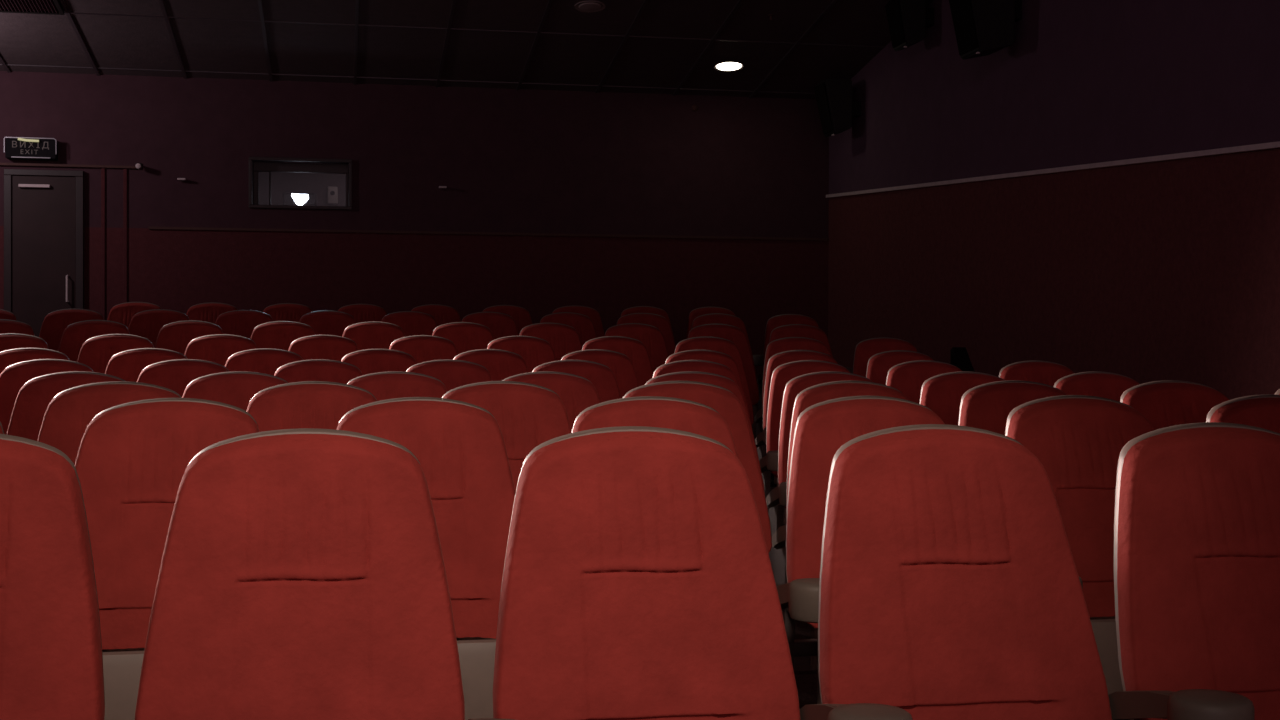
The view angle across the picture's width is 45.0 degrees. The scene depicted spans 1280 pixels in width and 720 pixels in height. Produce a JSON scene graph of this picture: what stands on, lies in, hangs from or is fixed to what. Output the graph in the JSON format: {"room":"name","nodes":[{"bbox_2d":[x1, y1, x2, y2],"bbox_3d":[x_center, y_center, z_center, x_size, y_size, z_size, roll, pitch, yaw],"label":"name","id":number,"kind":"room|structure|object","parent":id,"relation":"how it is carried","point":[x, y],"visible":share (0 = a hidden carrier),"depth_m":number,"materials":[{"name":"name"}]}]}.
{"room":"auditorium","nodes":[
{"label":"auditorium","id":0,"kind":"room"},
{"bbox_2d":[259,172,345,205],"bbox_3d":[-3.038,-1.399,14.413,2.500,1.800,1.520,0,1,-11],"label":"wall","id":1,"kind":"structure","parent":0,"point":[281,182],"depth_m":15.03,"materials":[{"name":"paint"}]},
{"bbox_2d":[0,71,828,411],"bbox_3d":[-2.767,-0.558,13.608,9.530,3.936,0.180,0,1,-11],"label":"wall","id":2,"kind":"structure","parent":0,"point":[507,160],"depth_m":13.72,"materials":[{"name":"paint"}]},
{"bbox_2d":[4,137,57,159],"bbox_3d":[-5.109,-1.776,12.979,0.422,0.176,0.142,0,1,-11],"label":"exit sign","id":3,"kind":"object","parent":2,"relation":"attached to","point":[28,148],"visible":1,"depth_m":12.94,"materials":[{"name":"black plastic"}]},
{"bbox_2d":[4,169,83,336],"bbox_3d":[-5.026,-0.523,13.029,0.635,2.159,0.099,0,1,-11],"label":"door","id":4,"kind":"structure","parent":2,"relation":"in","point":[44,209],"depth_m":13.03,"materials":[{"name":"paint"}]},
{"bbox_2d":[249,157,351,209],"bbox_3d":[-2.966,-1.537,13.529,0.877,0.441,0.180,0,1,-11],"label":"window","id":5,"kind":"structure","parent":2,"relation":"in","point":[258,167],"depth_m":13.51,"materials":[{"name":"glass"}]},
{"bbox_2d":[148,226,828,240],"bbox_3d":[-1.224,-1.126,13.798,6.070,0.022,0.020,0,1,-11],"label":"trim","id":6,"kind":"structure","parent":2,"relation":"attached to","point":[149,227],"depth_m":13.75,"materials":[{"name":"brown wood"}]},
{"bbox_2d":[0,0,932,98],"bbox_3d":[-1.167,-3.642,4.883,9.750,2.684,18.100,0,1,-11],"label":"ceiling","id":7,"kind":"structure","parent":0,"point":[130,42],"depth_m":12.51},
{"bbox_2d":[0,0,64,14],"bbox_3d":[-4.546,-2.695,10.959,0.675,0.206,1.264,0,1,-11],"label":"ceiling vent","id":8,"kind":"object","parent":7,"relation":"in","point":[52,7],"visible":1,"depth_m":11.48,"materials":[{"name":"black plastic"}]},
{"bbox_2d":[0,0,884,97],"bbox_3d":[-1.139,-3.581,4.736,9.350,2.504,17.800,0,1,-11],"label":"ceiling grid","id":9,"kind":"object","parent":7,"relation":"attached to","point":[62,2],"depth_m":12.64,"materials":[{"name":"grey metal"}]},
{"bbox_2d":[769,470,816,708],"bbox_3d":[-1.183,1.068,4.925,9.750,0.851,18.100,0,1,-11],"label":"floor","id":10,"kind":"structure","parent":0,"point":[806,678],"depth_m":5.25,"materials":[{"name":"carpet"}]},
{"bbox_2d":[0,348,69,373],"bbox_3d":[-2.920,0.447,7.172,0.570,1.007,0.524,0,1,-11],"label":"seat","id":11,"kind":"object","parent":10,"relation":"on","point":[12,356],"visible":0.06,"depth_m":7.36,"materials":[{"name":"red fabric"}]},
{"bbox_2d":[0,359,93,434],"bbox_3d":[-2.453,0.501,6.184,0.570,1.007,0.524,0,1,-11],"label":"seat","id":12,"kind":"object","parent":10,"relation":"on","point":[12,379],"visible":0.16,"depth_m":6.34,"materials":[{"name":"red fabric"}]},
{"bbox_2d":[0,434,104,719],"bbox_3d":[-1.054,0.615,2.138,0.570,1.007,0.524,0,1,-11],"label":"seat","id":13,"kind":"object","parent":10,"relation":"on","point":[51,656],"visible":1,"depth_m":2.30,"materials":[{"name":"red fabric"}]},
{"bbox_2d":[7,371,124,440],"bbox_3d":[-1.962,0.545,5.160,0.570,1.007,0.524,0,1,-11],"label":"seat","id":14,"kind":"object","parent":10,"relation":"on","point":[33,399],"visible":0.17,"depth_m":5.31,"materials":[{"name":"red fabric"}]},
{"bbox_2d":[39,308,103,350],"bbox_3d":[-3.752,0.164,10.031,0.570,1.007,0.524,0,1,-11],"label":"seat","id":15,"kind":"object","parent":10,"relation":"on","point":[54,324],"visible":0.2,"depth_m":10.18,"materials":[{"name":"red fabric"}]},
{"bbox_2d":[58,320,129,361],"bbox_3d":[-3.274,0.263,9.098,0.570,1.007,0.524,0,1,-11],"label":"seat","id":16,"kind":"object","parent":10,"relation":"on","point":[74,336],"visible":0.21,"depth_m":9.26,"materials":[{"name":"red fabric"}]},
{"bbox_2d":[38,381,181,651],"bbox_3d":[-1.487,0.567,4.178,0.570,1.007,0.524,0,1,-11],"label":"seat","id":17,"kind":"object","parent":10,"relation":"on","point":[66,419],"visible":0.2,"depth_m":4.34,"materials":[{"name":"red fabric"}]},
{"bbox_2d":[38,384,179,464],"bbox_3d":[-1.469,0.330,4.309,0.486,0.521,0.205,0,1,-11],"label":"backrest cushion","id":18,"kind":"object","parent":17,"relation":"on","point":[66,419],"depth_m":4.34,"materials":[{"name":"red fabric"}]},
{"bbox_2d":[77,334,153,373],"bbox_3d":[-2.843,0.363,8.200,0.570,1.007,0.524,0,1,-11],"label":"seat","id":19,"kind":"object","parent":10,"relation":"on","point":[96,352],"visible":0.17,"depth_m":8.36,"materials":[{"name":"red fabric"}]},
{"bbox_2d":[105,348,186,381],"bbox_3d":[-2.381,0.448,7.276,0.570,1.007,0.524,0,1,-11],"label":"seat","id":20,"kind":"object","parent":10,"relation":"on","point":[127,365],"visible":0.12,"depth_m":7.44,"materials":[{"name":"red fabric"}]},
{"bbox_2d":[128,309,188,347],"bbox_3d":[-3.213,0.165,10.135,0.570,1.007,0.524,0,1,-11],"label":"seat","id":21,"kind":"object","parent":10,"relation":"on","point":[147,324],"visible":0.1,"depth_m":10.29,"materials":[{"name":"red fabric"}]},
{"bbox_2d":[75,398,258,719],"bbox_3d":[-1.049,0.591,3.251,0.570,1.007,0.524,0,1,-11],"label":"seat","id":22,"kind":"object","parent":10,"relation":"on","point":[132,460],"visible":0.35,"depth_m":3.37,"materials":[{"name":"red fabric"}]},
{"bbox_2d":[137,359,229,396],"bbox_3d":[-1.914,0.502,6.288,0.570,1.007,0.524,0,1,-11],"label":"seat","id":23,"kind":"object","parent":10,"relation":"on","point":[175,375],"visible":0.08,"depth_m":6.46,"materials":[{"name":"red fabric"}]},
{"bbox_2d":[155,320,222,354],"bbox_3d":[-2.735,0.264,9.202,0.570,1.007,0.524,0,1,-11],"label":"seat","id":24,"kind":"object","parent":10,"relation":"on","point":[174,336],"visible":0.16,"depth_m":9.37,"materials":[{"name":"red fabric"}]},
{"bbox_2d":[186,302,237,323],"bbox_3d":[-3.199,0.073,11.364,0.570,1.007,0.524,0,1,-11],"label":"seat","id":25,"kind":"object","parent":10,"relation":"on","point":[207,312],"visible":0.09,"depth_m":11.53,"materials":[{"name":"red fabric"}]},
{"bbox_2d":[185,334,256,365],"bbox_3d":[-2.304,0.363,8.304,0.570,1.007,0.524,0,1,-11],"label":"seat","id":26,"kind":"object","parent":10,"relation":"on","point":[217,348],"visible":0.21,"depth_m":8.47,"materials":[{"name":"red fabric"}]},
{"bbox_2d":[182,371,287,410],"bbox_3d":[-1.423,0.546,5.265,0.570,1.007,0.524,0,1,-11],"label":"seat","id":27,"kind":"object","parent":10,"relation":"on","point":[234,388],"visible":0.1,"depth_m":5.44,"materials":[{"name":"red fabric"}]},
{"bbox_2d":[215,310,272,338],"bbox_3d":[-2.674,0.166,10.239,0.570,1.007,0.524,0,1,-11],"label":"seat","id":28,"kind":"object","parent":10,"relation":"on","point":[242,323],"visible":0.19,"depth_m":10.40,"materials":[{"name":"red fabric"}]},
{"bbox_2d":[225,348,302,375],"bbox_3d":[-1.842,0.448,7.380,0.570,1.007,0.524,0,1,-11],"label":"seat","id":29,"kind":"object","parent":10,"relation":"on","point":[261,360],"visible":0.12,"depth_m":7.56,"materials":[{"name":"red fabric"}]},
{"bbox_2d":[251,321,314,350],"bbox_3d":[-2.196,0.265,9.306,0.570,1.007,0.524,0,1,-11],"label":"seat","id":30,"kind":"object","parent":10,"relation":"on","point":[275,334],"visible":0.16,"depth_m":9.47,"materials":[{"name":"red fabric"}]},
{"bbox_2d":[135,428,464,719],"bbox_3d":[-0.533,0.616,2.239,0.570,1.007,0.524,0,1,-11],"label":"seat","id":31,"kind":"object","parent":10,"relation":"on","point":[302,575],"visible":1,"depth_m":2.37,"materials":[{"name":"red fabric"}]},
{"bbox_2d":[246,381,376,431],"bbox_3d":[-0.950,0.568,4.282,0.570,1.007,0.524,0,1,-11],"label":"seat","id":32,"kind":"object","parent":10,"relation":"on","point":[304,404],"visible":0.2,"depth_m":4.46,"materials":[{"name":"red fabric"}]},
{"bbox_2d":[274,359,362,383],"bbox_3d":[-1.375,0.503,6.393,0.570,1.007,0.524,0,1,-11],"label":"seat","id":33,"kind":"object","parent":10,"relation":"on","point":[312,369],"visible":0.06,"depth_m":6.58,"materials":[{"name":"red fabric"}]},
{"bbox_2d":[288,335,358,360],"bbox_3d":[-1.765,0.364,8.408,0.570,1.007,0.524,0,1,-11],"label":"seat","id":34,"kind":"object","parent":10,"relation":"on","point":[329,347],"visible":0.13,"depth_m":8.58,"materials":[{"name":"red fabric"}]},
{"bbox_2d":[299,310,355,336],"bbox_3d":[-2.135,0.166,10.343,0.570,1.007,0.524,0,1,-11],"label":"seat","id":35,"kind":"object","parent":10,"relation":"on","point":[325,322],"visible":0.22,"depth_m":10.51,"materials":[{"name":"red fabric"}]},
{"bbox_2d":[342,321,405,349],"bbox_3d":[-1.657,0.265,9.411,0.570,1.007,0.524,0,1,-11],"label":"seat","id":36,"kind":"object","parent":10,"relation":"on","point":[373,334],"visible":0.17,"depth_m":9.58,"materials":[{"name":"red fabric"}]},
{"bbox_2d":[341,349,416,374],"bbox_3d":[-1.303,0.449,7.484,0.570,1.007,0.524,0,1,-11],"label":"seat","id":37,"kind":"object","parent":10,"relation":"on","point":[369,361],"visible":0.12,"depth_m":7.67,"materials":[{"name":"red fabric"}]},
{"bbox_2d":[347,371,447,400],"bbox_3d":[-0.884,0.547,5.369,0.570,1.007,0.524,0,1,-11],"label":"seat","id":38,"kind":"object","parent":10,"relation":"on","point":[390,384],"visible":0.09,"depth_m":5.56,"materials":[{"name":"red fabric"}]},
{"bbox_2d":[381,311,437,336],"bbox_3d":[-1.596,0.167,10.447,0.570,1.007,0.524,0,1,-11],"label":"seat","id":39,"kind":"object","parent":10,"relation":"on","point":[412,323],"visible":0.2,"depth_m":10.62,"materials":[{"name":"red fabric"}]},
{"bbox_2d":[389,335,457,363],"bbox_3d":[-1.226,0.365,8.512,0.570,1.007,0.524,0,1,-11],"label":"seat","id":40,"kind":"object","parent":10,"relation":"on","point":[423,348],"visible":0.16,"depth_m":8.69,"materials":[{"name":"red fabric"}]},
{"bbox_2d":[337,397,515,719],"bbox_3d":[-0.512,0.592,3.355,0.570,1.007,0.524,0,1,-11],"label":"seat","id":41,"kind":"object","parent":10,"relation":"on","point":[459,447],"visible":0.4,"depth_m":3.50,"materials":[{"name":"red fabric"}]},
{"bbox_2d":[406,359,491,390],"bbox_3d":[-0.836,0.504,6.497,0.570,1.007,0.524,0,1,-11],"label":"seat","id":42,"kind":"object","parent":10,"relation":"on","point":[453,374],"visible":0.09,"depth_m":6.68,"materials":[{"name":"red fabric"}]},
{"bbox_2d":[432,322,493,353],"bbox_3d":[-1.118,0.266,9.515,0.570,1.007,0.524,0,1,-11],"label":"seat","id":43,"kind":"object","parent":10,"relation":"on","point":[466,336],"visible":0.16,"depth_m":9.69,"materials":[{"name":"red fabric"}]},
{"bbox_2d":[453,349,527,380],"bbox_3d":[-0.764,0.450,7.589,0.570,1.007,0.524,0,1,-11],"label":"seat","id":44,"kind":"object","parent":10,"relation":"on","point":[501,364],"visible":0.16,"depth_m":7.77,"materials":[{"name":"red fabric"}]},
{"bbox_2d":[462,312,518,339],"bbox_3d":[-1.057,0.168,10.552,0.570,1.007,0.524,0,1,-11],"label":"seat","id":45,"kind":"object","parent":10,"relation":"on","point":[500,324],"visible":0.16,"depth_m":10.73,"materials":[{"name":"red fabric"}]},
{"bbox_2d":[442,381,571,640],"bbox_3d":[-0.413,0.569,4.386,0.570,1.007,0.524,0,1,-11],"label":"seat","id":46,"kind":"object","parent":10,"relation":"on","point":[527,415],"visible":0.16,"depth_m":4.56,"materials":[{"name":"red fabric"}]},
{"bbox_2d":[443,384,571,492],"bbox_3d":[-0.395,0.332,4.516,0.486,0.521,0.205,0,1,-11],"label":"backrest cushion","id":47,"kind":"object","parent":46,"relation":"on","point":[528,416],"depth_m":4.56,"materials":[{"name":"red fabric"}]},
{"bbox_2d":[487,336,555,371],"bbox_3d":[-0.687,0.366,8.617,0.570,1.007,0.524,0,1,-11],"label":"seat","id":48,"kind":"object","parent":10,"relation":"on","point":[535,351],"visible":0.16,"depth_m":8.80,"materials":[{"name":"red fabric"}]},
{"bbox_2d":[519,323,581,360],"bbox_3d":[-0.579,0.267,9.619,0.570,1.007,0.524,0,1,-11],"label":"seat","id":49,"kind":"object","parent":10,"relation":"on","point":[564,339],"visible":0.18,"depth_m":9.80,"materials":[{"name":"red fabric"}]},
{"bbox_2d":[502,371,600,430],"bbox_3d":[-0.345,0.548,5.473,0.570,1.007,0.524,0,1,-11],"label":"seat","id":50,"kind":"object","parent":10,"relation":"on","point":[577,393],"visible":0.09,"depth_m":5.67,"materials":[{"name":"red fabric"}]},
{"bbox_2d":[540,312,596,347],"bbox_3d":[-0.518,0.169,10.656,0.570,1.007,0.524,0,1,-11],"label":"seat","id":51,"kind":"object","parent":10,"relation":"on","point":[583,324],"visible":0.19,"depth_m":10.84,"materials":[{"name":"red fabric"}]},
{"bbox_2d":[532,360,620,402],"bbox_3d":[-0.297,0.504,6.601,0.570,1.007,0.524,0,1,-11],"label":"seat","id":52,"kind":"object","parent":10,"relation":"on","point":[601,376],"visible":0.1,"depth_m":6.79,"materials":[{"name":"red fabric"}]},
{"bbox_2d":[561,349,638,397],"bbox_3d":[-0.225,0.451,7.693,0.570,1.007,0.524,0,1,-11],"label":"seat","id":53,"kind":"object","parent":10,"relation":"on","point":[622,367],"visible":0.14,"depth_m":7.88,"materials":[{"name":"red fabric"}]},
{"bbox_2d":[582,336,652,385],"bbox_3d":[-0.148,0.367,8.721,0.570,1.007,0.524,0,1,-11],"label":"seat","id":54,"kind":"object","parent":10,"relation":"on","point":[635,350],"visible":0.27,"depth_m":8.90,"materials":[{"name":"red fabric"}]},
{"bbox_2d":[468,426,799,719],"bbox_3d":[-0.012,0.617,2.340,0.570,1.007,0.524,0,1,-11],"label":"seat","id":55,"kind":"object","parent":10,"relation":"on","point":[638,581],"visible":1,"depth_m":2.46,"materials":[{"name":"red fabric"}]},
{"bbox_2d":[605,323,668,373],"bbox_3d":[-0.040,0.268,9.723,0.570,1.007,0.524,0,1,-11],"label":"seat","id":56,"kind":"object","parent":10,"relation":"on","point":[650,336],"visible":0.23,"depth_m":9.90,"materials":[{"name":"red fabric"}]},
{"bbox_2d":[617,313,675,355],"bbox_3d":[0.021,0.170,10.760,0.570,1.007,0.524,0,1,-11],"label":"seat","id":57,"kind":"object","parent":10,"relation":"on","point":[655,320],"visible":0.2,"depth_m":10.94,"materials":[{"name":"red fabric"}]},
{"bbox_2d":[571,396,738,458],"bbox_3d":[0.025,0.593,3.459,0.570,1.007,0.524,0,1,-11],"label":"seat","id":58,"kind":"object","parent":10,"relation":"on","point":[647,411],"visible":0.15,"depth_m":3.65,"materials":[{"name":"red fabric"}]},
{"bbox_2d":[653,360,738,385],"bbox_3d":[0.242,0.505,6.705,0.570,1.007,0.524,0,1,-11],"label":"seat","id":59,"kind":"object","parent":10,"relation":"on","point":[683,365],"visible":0.11,"depth_m":6.90,"materials":[{"name":"red fabric"}]},
{"bbox_2d":[623,381,771,552],"bbox_3d":[0.124,0.570,4.490,0.570,1.007,0.524,0,1,-11],"label":"seat","id":60,"kind":"object","parent":10,"relation":"on","point":[722,400],"visible":0.14,"depth_m":4.68,"materials":[{"name":"red fabric"}]},
{"bbox_2d":[645,371,764,493],"bbox_3d":[0.194,0.549,5.577,0.570,1.007,0.524,0,1,-11],"label":"seat","id":61,"kind":"object","parent":10,"relation":"on","point":[710,378],"visible":0.09,"depth_m":5.78,"materials":[{"name":"red fabric"}]},
{"bbox_2d":[665,350,752,430],"bbox_3d":[0.314,0.452,7.797,0.570,1.007,0.524,0,1,-11],"label":"seat","id":62,"kind":"object","parent":10,"relation":"on","point":[707,355],"visible":0.11,"depth_m":7.99,"materials":[{"name":"red fabric"}]},
{"bbox_2d":[675,336,753,424],"bbox_3d":[0.391,0.368,8.825,0.570,1.007,0.524,0,1,-11],"label":"seat","id":63,"kind":"object","parent":10,"relation":"on","point":[728,347],"visible":0.23,"depth_m":9.01,"materials":[{"name":"red fabric"}]},
{"bbox_2d":[688,324,758,438],"bbox_3d":[0.499,0.269,9.827,0.570,1.007,0.524,0,1,-11],"label":"seat","id":64,"kind":"object","parent":10,"relation":"on","point":[734,334],"visible":0.23,"depth_m":10.00,"materials":[{"name":"red fabric"}]},
{"bbox_2d":[688,325,758,404],"bbox_3d":[0.517,0.032,9.958,0.486,0.521,0.205,0,1,-11],"label":"backrest cushion","id":65,"kind":"object","parent":64,"relation":"on","point":[734,334],"depth_m":10.00,"materials":[{"name":"red fabric"}]},
{"bbox_2d":[686,307,762,365],"bbox_3d":[0.615,0.079,12.101,0.656,1.008,0.525,0,1,-11],"label":"seat","id":66,"kind":"object","parent":10,"relation":"on","point":[758,359],"visible":0.12,"depth_m":12.26,"materials":[{"name":"red fabric"}]},
{"bbox_2d":[686,307,734,338],"bbox_3d":[0.591,-0.158,12.224,0.486,0.521,0.205,0,1,-11],"label":"backrest cushion","id":67,"kind":"object","parent":66,"relation":"on","point":[700,311],"depth_m":12.27,"materials":[{"name":"red fabric"}]},
{"bbox_2d":[754,337,830,483],"bbox_3d":[0.930,0.368,8.929,0.570,1.007,0.524,0,1,-11],"label":"seat","id":68,"kind":"object","parent":10,"relation":"on","point":[776,346],"visible":0.09,"depth_m":9.10,"materials":[{"name":"red fabric"}]},
{"bbox_2d":[762,338,830,405],"bbox_3d":[0.947,0.132,9.060,0.486,0.521,0.205,0,1,-11],"label":"backrest cushion","id":69,"kind":"object","parent":68,"relation":"on","point":[776,346],"depth_m":9.11,"materials":[{"name":"red fabric"}]},
{"bbox_2d":[759,324,832,481],"bbox_3d":[1.079,0.269,9.939,0.656,1.008,0.525,0,1,-11],"label":"seat","id":70,"kind":"object","parent":10,"relation":"on","point":[791,330],"visible":0.11,"depth_m":10.12,"materials":[{"name":"red fabric"}]},
{"bbox_2d":[770,325,832,357],"bbox_3d":[1.056,0.033,10.062,0.486,0.521,0.205,0,1,-11],"label":"backrest cushion","id":71,"kind":"object","parent":70,"relation":"on","point":[808,331],"depth_m":10.12,"materials":[{"name":"red fabric"}]},
{"bbox_2d":[755,350,837,504],"bbox_3d":[0.853,0.453,7.901,0.570,1.007,0.524,0,1,-11],"label":"seat","id":72,"kind":"object","parent":10,"relation":"on","point":[778,359],"visible":0.1,"depth_m":8.05,"materials":[{"name":"red fabric"}]},
{"bbox_2d":[763,351,837,428],"bbox_3d":[0.871,0.216,8.032,0.486,0.521,0.205,0,1,-11],"label":"backrest cushion","id":73,"kind":"object","parent":72,"relation":"on","point":[778,359],"depth_m":8.07,"materials":[{"name":"red fabric"}]},
{"bbox_2d":[759,360,849,546],"bbox_3d":[0.781,0.506,6.809,0.570,1.007,0.524,0,1,-11],"label":"seat","id":74,"kind":"object","parent":10,"relation":"on","point":[781,375],"visible":0.23,"depth_m":6.93,"materials":[{"name":"red fabric"}]},
{"bbox_2d":[767,362,849,477],"bbox_3d":[0.799,0.269,6.940,0.486,0.521,0.205,0,1,-11],"label":"backrest cushion","id":75,"kind":"object","parent":74,"relation":"on","point":[781,375],"depth_m":6.95,"materials":[{"name":"red fabric"}]},
{"bbox_2d":[757,314,852,410],"bbox_3d":[1.140,0.171,10.976,0.656,1.008,0.525,0,1,-11],"label":"seat","id":76,"kind":"object","parent":10,"relation":"on","point":[773,322],"visible":0.12,"depth_m":11.13,"materials":[{"name":"red fabric"}]},
{"bbox_2d":[763,315,818,368],"bbox_3d":[1.117,-0.066,11.099,0.486,0.521,0.205,0,1,-11],"label":"backrest cushion","id":77,"kind":"object","parent":76,"relation":"on","point":[779,320],"depth_m":11.14,"materials":[{"name":"red fabric"}]},
{"bbox_2d":[766,371,872,573],"bbox_3d":[0.733,0.550,5.681,0.570,1.007,0.524,0,1,-11],"label":"seat","id":78,"kind":"object","parent":10,"relation":"on","point":[777,495],"visible":0.16,"depth_m":5.79,"materials":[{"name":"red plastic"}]},
{"bbox_2d":[778,373,872,507],"bbox_3d":[0.750,0.313,5.812,0.486,0.521,0.205,0,1,-11],"label":"backrest cushion","id":79,"kind":"object","parent":78,"relation":"on","point":[797,384],"depth_m":5.83,"materials":[{"name":"red fabric"}]},
{"bbox_2d":[772,380,909,669],"bbox_3d":[0.661,0.570,4.593,0.570,1.007,0.524,0,1,-11],"label":"seat","id":80,"kind":"object","parent":10,"relation":"on","point":[815,394],"visible":0.05,"depth_m":4.75,"materials":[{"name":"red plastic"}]},
{"bbox_2d":[787,383,909,497],"bbox_3d":[0.679,0.333,4.724,0.486,0.521,0.205,0,1,-11],"label":"backrest cushion","id":81,"kind":"object","parent":80,"relation":"on","point":[815,394],"depth_m":4.78,"materials":[{"name":"red fabric"}]},
{"bbox_2d":[776,396,943,703],"bbox_3d":[0.562,0.594,3.563,0.570,1.007,0.524,0,1,-11],"label":"seat","id":82,"kind":"object","parent":10,"relation":"on","point":[822,428],"visible":0.32,"depth_m":3.68,"materials":[{"name":"red fabric"}]},
{"bbox_2d":[787,399,943,627],"bbox_3d":[0.580,0.357,3.693,0.486,0.521,0.205,0,1,-11],"label":"backrest cushion","id":83,"kind":"object","parent":82,"relation":"on","point":[822,428],"depth_m":3.70,"materials":[{"name":"red fabric"}]},
{"bbox_2d":[853,337,916,376],"bbox_3d":[1.510,0.369,9.041,0.656,1.008,0.525,0,1,-11],"label":"seat","id":84,"kind":"object","parent":10,"relation":"on","point":[865,349],"visible":0.13,"depth_m":9.20,"materials":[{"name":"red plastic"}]},
{"bbox_2d":[866,350,933,384],"bbox_3d":[1.433,0.453,8.013,0.656,1.008,0.525,0,1,-11],"label":"seat","id":85,"kind":"object","parent":10,"relation":"on","point":[879,364],"visible":0.12,"depth_m":8.17,"materials":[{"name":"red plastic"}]},
{"bbox_2d":[886,360,961,402],"bbox_3d":[1.320,0.507,6.913,0.570,1.007,0.524,0,1,-11],"label":"seat","id":86,"kind":"object","parent":10,"relation":"on","point":[909,377],"visible":0.11,"depth_m":7.08,"materials":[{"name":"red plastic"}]},
{"bbox_2d":[800,424,1111,719],"bbox_3d":[0.510,0.618,2.440,0.570,1.007,0.524,0,1,-11],"label":"seat","id":87,"kind":"object","parent":10,"relation":"on","point":[950,588],"visible":1,"depth_m":2.56,"materials":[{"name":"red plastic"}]},
{"bbox_2d":[919,371,1004,424],"bbox_3d":[1.272,0.550,5.786,0.570,1.007,0.524,0,1,-11],"label":"seat","id":88,"kind":"object","parent":10,"relation":"on","point":[942,394],"visible":0.12,"depth_m":5.94,"materials":[{"name":"red fabric"}]},
{"bbox_2d":[958,380,1114,619],"bbox_3d":[1.198,0.571,4.697,0.570,1.007,0.524,0,1,-11],"label":"seat","id":89,"kind":"object","parent":10,"relation":"on","point":[987,406],"visible":0.1,"depth_m":4.86,"materials":[{"name":"red fabric"}]},
{"bbox_2d":[960,383,1066,434],"bbox_3d":[1.216,0.334,4.828,0.486,0.521,0.205,0,1,-11],"label":"backrest cushion","id":90,"kind":"object","parent":89,"relation":"on","point":[987,406],"depth_m":4.86,"materials":[{"name":"red fabric"}]},
{"bbox_2d":[999,360,1074,386],"bbox_3d":[1.900,0.508,7.025,0.656,1.008,0.525,0,1,-11],"label":"seat","id":91,"kind":"object","parent":10,"relation":"on","point":[1045,372],"visible":0.12,"depth_m":7.20,"materials":[{"name":"red fabric"}]},
{"bbox_2d":[1005,395,1153,719],"bbox_3d":[1.099,0.595,3.667,0.570,1.007,0.524,0,1,-11],"label":"seat","id":92,"kind":"object","parent":10,"relation":"on","point":[1078,440],"visible":0.38,"depth_m":3.80,"materials":[{"name":"red fabric"}]},
{"bbox_2d":[1007,398,1153,616],"bbox_3d":[1.117,0.358,3.797,0.486,0.521,0.205,0,1,-11],"label":"backrest cushion","id":93,"kind":"object","parent":92,"relation":"on","point":[1078,442],"depth_m":3.80,"materials":[{"name":"red fabric"}]},
{"bbox_2d":[1054,371,1138,401],"bbox_3d":[1.852,0.551,5.897,0.656,1.008,0.525,0,1,-11],"label":"seat","id":94,"kind":"object","parent":10,"relation":"on","point":[1108,385],"visible":0.07,"depth_m":6.07,"materials":[{"name":"red fabric"}]},
{"bbox_2d":[1120,380,1228,429],"bbox_3d":[1.736,0.572,4.801,0.570,1.007,0.524,0,1,-11],"label":"seat","id":95,"kind":"object","parent":10,"relation":"on","point":[1165,403],"visible":0.09,"depth_m":4.97,"materials":[{"name":"red fabric"}]},
{"bbox_2d":[1108,422,1279,719],"bbox_3d":[1.031,0.618,2.541,0.570,1.007,0.524,0,1,-11],"label":"seat","id":96,"kind":"object","parent":10,"relation":"on","point":[1197,513],"visible":1,"depth_m":2.65,"materials":[{"name":"red fabric"}]},
{"bbox_2d":[1206,394,1279,432],"bbox_3d":[1.637,0.596,3.770,0.570,1.007,0.524,0,1,-11],"label":"seat","id":97,"kind":"object","parent":10,"relation":"on","point":[1261,411],"visible":0.09,"depth_m":3.94,"materials":[{"name":"red fabric"}]},
{"bbox_2d":[828,0,1279,399],"bbox_3d":[3.533,-1.712,5.657,0.180,6.428,17.800,0,1,-11],"label":"wall","id":98,"kind":"structure","parent":0,"point":[1168,269],"depth_m":9.53,"materials":[{"name":"red paint"}]},
{"bbox_2d":[814,79,860,136],"bbox_3d":[1.736,-2.184,13.505,0.372,0.482,0.357,0,1,-11],"label":"wall speaker","id":99,"kind":"object","parent":98,"relation":"attached to","point":[836,107],"visible":1,"depth_m":13.34,"materials":[{"name":"black plastic"}]},
{"bbox_2d":[814,82,833,133],"bbox_3d":[1.601,-2.190,13.478,0.097,0.410,0.274,0,1,-11],"label":"grille","id":100,"kind":"object","parent":99,"relation":"attached to","point":[824,91],"depth_m":13.40,"materials":[{"name":"black fabric"}]},
{"bbox_2d":[885,0,933,51],"bbox_3d":[2.070,-2.618,11.833,0.352,0.502,0.357,0,1,-11],"label":"wall speaker","id":101,"kind":"object","parent":98,"relation":"attached to","point":[908,20],"visible":1,"depth_m":11.68,"materials":[{"name":"black plastic"}]},
{"bbox_2d":[885,0,905,47],"bbox_3d":[1.941,-2.624,11.808,0.090,0.430,0.274,0,1,-11],"label":"grille","id":102,"kind":"object","parent":101,"relation":"attached to","point":[895,9],"depth_m":11.77,"materials":[{"name":"black fabric"}]},
{"bbox_2d":[949,0,1021,59],"bbox_3d":[2.295,-2.373,10.300,0.492,0.722,0.418,0,1,-11],"label":"wall speaker","id":103,"kind":"object","parent":98,"relation":"attached to","point":[981,27],"visible":1,"depth_m":10.12,"materials":[{"name":"black plastic"}]},
{"bbox_2d":[949,0,978,54],"bbox_3d":[2.123,-2.379,10.267,0.143,0.650,0.319,0,1,-11],"label":"grille","id":104,"kind":"object","parent":103,"relation":"attached to","point":[965,13],"depth_m":10.24,"materials":[{"name":"black fabric"}]},
{"bbox_2d":[826,141,1279,197],"bbox_3d":[3.429,-0.911,5.645,0.028,1.080,17.800,0,1,-11],"label":"trim","id":105,"kind":"structure","parent":98,"relation":"attached to","point":[1271,145],"depth_m":9.32,"materials":[{"name":"brown wood"}]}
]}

